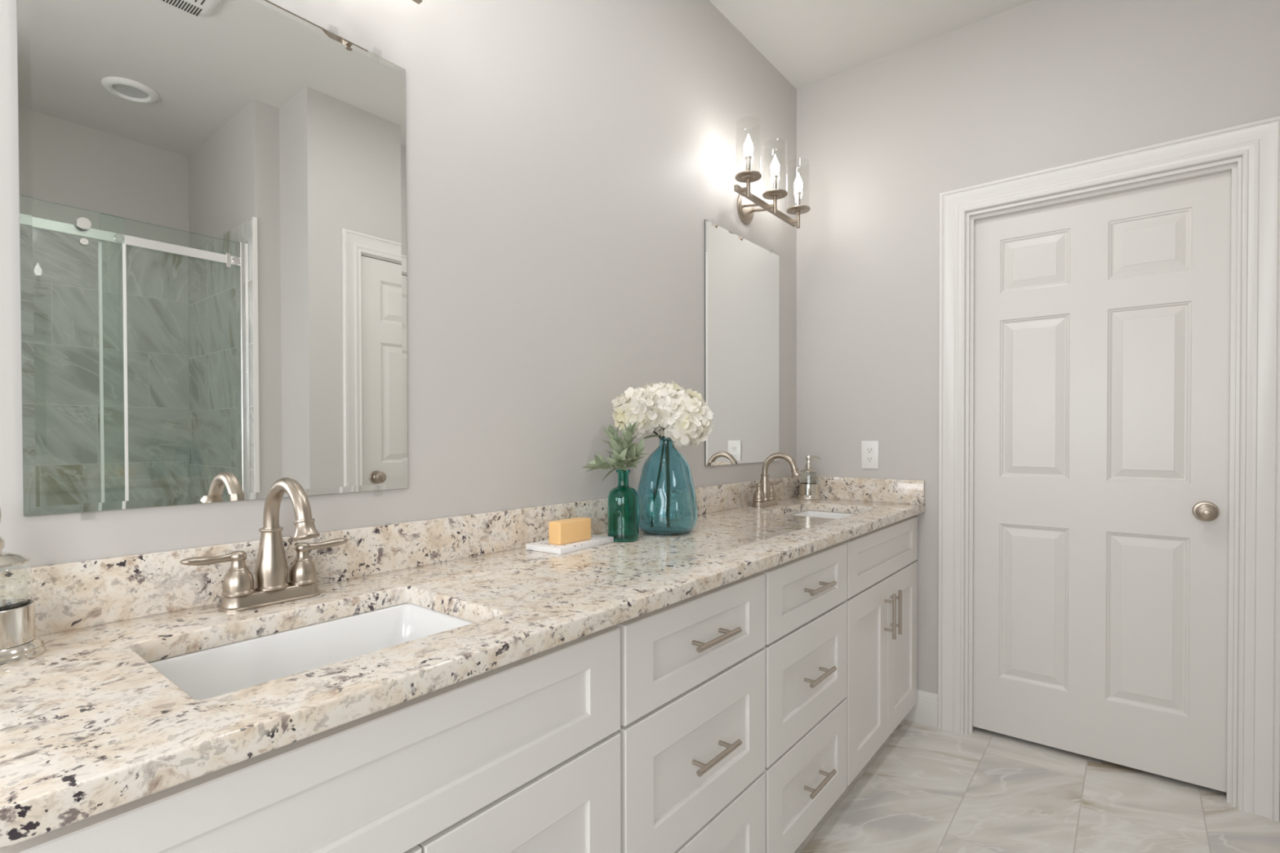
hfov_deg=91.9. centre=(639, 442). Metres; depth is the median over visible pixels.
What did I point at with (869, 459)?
receptacle
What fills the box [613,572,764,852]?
vanity cabinet
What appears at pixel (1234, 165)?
trim
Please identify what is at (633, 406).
hydrangea
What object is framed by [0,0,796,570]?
wall
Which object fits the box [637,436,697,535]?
glass vase
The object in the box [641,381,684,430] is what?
hydrangea
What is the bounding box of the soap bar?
[548,516,591,545]
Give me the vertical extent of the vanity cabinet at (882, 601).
0.873 m
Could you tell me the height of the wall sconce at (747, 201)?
0.281 m
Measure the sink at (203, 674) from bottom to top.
0.157 m
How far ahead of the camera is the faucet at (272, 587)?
1.04 m
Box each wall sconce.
[412,0,422,4]
[733,118,810,228]
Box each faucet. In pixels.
[179,477,348,612]
[748,452,801,507]
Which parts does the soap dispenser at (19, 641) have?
lid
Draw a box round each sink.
[148,603,473,699]
[788,510,854,519]
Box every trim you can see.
[937,115,1279,822]
[964,156,1241,807]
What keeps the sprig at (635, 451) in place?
in the glass bottle at (623, 501)
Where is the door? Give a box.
[973,170,1231,792]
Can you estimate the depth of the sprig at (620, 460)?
1.64 m
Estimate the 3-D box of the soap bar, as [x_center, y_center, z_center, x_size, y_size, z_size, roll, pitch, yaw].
[-0.177,0.224,1.576,0.044,0.056,0.116,0,1,39]
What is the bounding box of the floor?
[794,719,1279,852]
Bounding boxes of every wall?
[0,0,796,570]
[796,0,1279,818]
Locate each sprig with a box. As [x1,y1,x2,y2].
[582,453,620,481]
[602,422,629,458]
[606,448,631,470]
[617,421,638,466]
[617,438,649,468]
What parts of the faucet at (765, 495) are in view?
lever, handle, plate, handle, lever, spout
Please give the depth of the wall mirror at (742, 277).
2.47 m
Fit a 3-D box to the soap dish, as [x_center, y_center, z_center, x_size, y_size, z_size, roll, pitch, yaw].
[-0.177,0.259,1.596,0.116,0.014,0.210,0,1,35]
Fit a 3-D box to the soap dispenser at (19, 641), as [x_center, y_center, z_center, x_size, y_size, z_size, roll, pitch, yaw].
[-0.829,0.180,0.788,0.104,0.194,0.104,0,1,24]
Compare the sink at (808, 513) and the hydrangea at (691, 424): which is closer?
the hydrangea at (691, 424)
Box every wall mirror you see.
[16,0,408,520]
[704,218,779,469]
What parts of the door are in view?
knob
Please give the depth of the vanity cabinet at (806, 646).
1.69 m
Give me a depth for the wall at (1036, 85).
2.53 m
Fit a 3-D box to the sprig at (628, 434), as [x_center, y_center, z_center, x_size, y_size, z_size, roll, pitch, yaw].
[-0.032,0.073,1.661,0.074,0.264,0.079,0,1,19]
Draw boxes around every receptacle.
[866,447,872,453]
[866,456,872,462]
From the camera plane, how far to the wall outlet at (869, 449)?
2.68 m
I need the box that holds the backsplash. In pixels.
[0,475,799,635]
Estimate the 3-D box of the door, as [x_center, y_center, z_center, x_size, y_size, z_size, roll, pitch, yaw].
[1.615,0.126,2.233,0.756,2.032,0.097,0,1,39]
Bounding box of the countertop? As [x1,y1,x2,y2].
[0,475,925,849]
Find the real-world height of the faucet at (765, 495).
0.216 m
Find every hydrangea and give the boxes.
[611,386,663,440]
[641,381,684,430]
[657,388,714,447]
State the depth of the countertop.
0.94 m
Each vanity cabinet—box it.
[0,625,620,852]
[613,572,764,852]
[760,542,847,852]
[843,515,917,786]
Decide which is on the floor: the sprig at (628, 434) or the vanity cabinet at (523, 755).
the vanity cabinet at (523, 755)
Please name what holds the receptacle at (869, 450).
attached to the wall outlet at (869, 449)
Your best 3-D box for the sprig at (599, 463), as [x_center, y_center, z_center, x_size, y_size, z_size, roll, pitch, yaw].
[-0.099,0.116,1.667,0.106,0.180,0.072,0,1,19]
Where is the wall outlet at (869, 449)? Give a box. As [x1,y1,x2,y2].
[861,440,878,469]
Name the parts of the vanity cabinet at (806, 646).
drawer, drawer, drawer, handle, handle, handle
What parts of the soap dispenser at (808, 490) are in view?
lid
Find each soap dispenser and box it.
[0,508,45,667]
[796,455,821,499]
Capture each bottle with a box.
[607,469,639,542]
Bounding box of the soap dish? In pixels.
[525,534,613,554]
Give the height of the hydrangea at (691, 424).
0.406 m
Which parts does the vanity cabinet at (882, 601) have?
door, false drawer, handle, handle, door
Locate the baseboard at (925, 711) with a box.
[903,689,937,728]
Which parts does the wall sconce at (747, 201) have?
bulb, arm, arm, lamp shade, bulb, bulb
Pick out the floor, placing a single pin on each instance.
(926, 788)
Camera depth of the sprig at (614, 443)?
1.68 m
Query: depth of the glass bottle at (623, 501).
1.65 m
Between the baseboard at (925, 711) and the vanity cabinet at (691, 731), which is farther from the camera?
the baseboard at (925, 711)
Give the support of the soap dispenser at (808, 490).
on the countertop
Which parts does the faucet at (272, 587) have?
lever, handle, plate, spout, handle, lever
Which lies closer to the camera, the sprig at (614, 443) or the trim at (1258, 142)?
the sprig at (614, 443)
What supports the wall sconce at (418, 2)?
attached to the wall at (567, 162)
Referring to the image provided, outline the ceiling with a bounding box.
[709,0,1034,88]
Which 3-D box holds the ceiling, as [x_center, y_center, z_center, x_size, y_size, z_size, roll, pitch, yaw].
[0.424,-1.661,0.062,3.250,0.100,5.020,0,1,39]

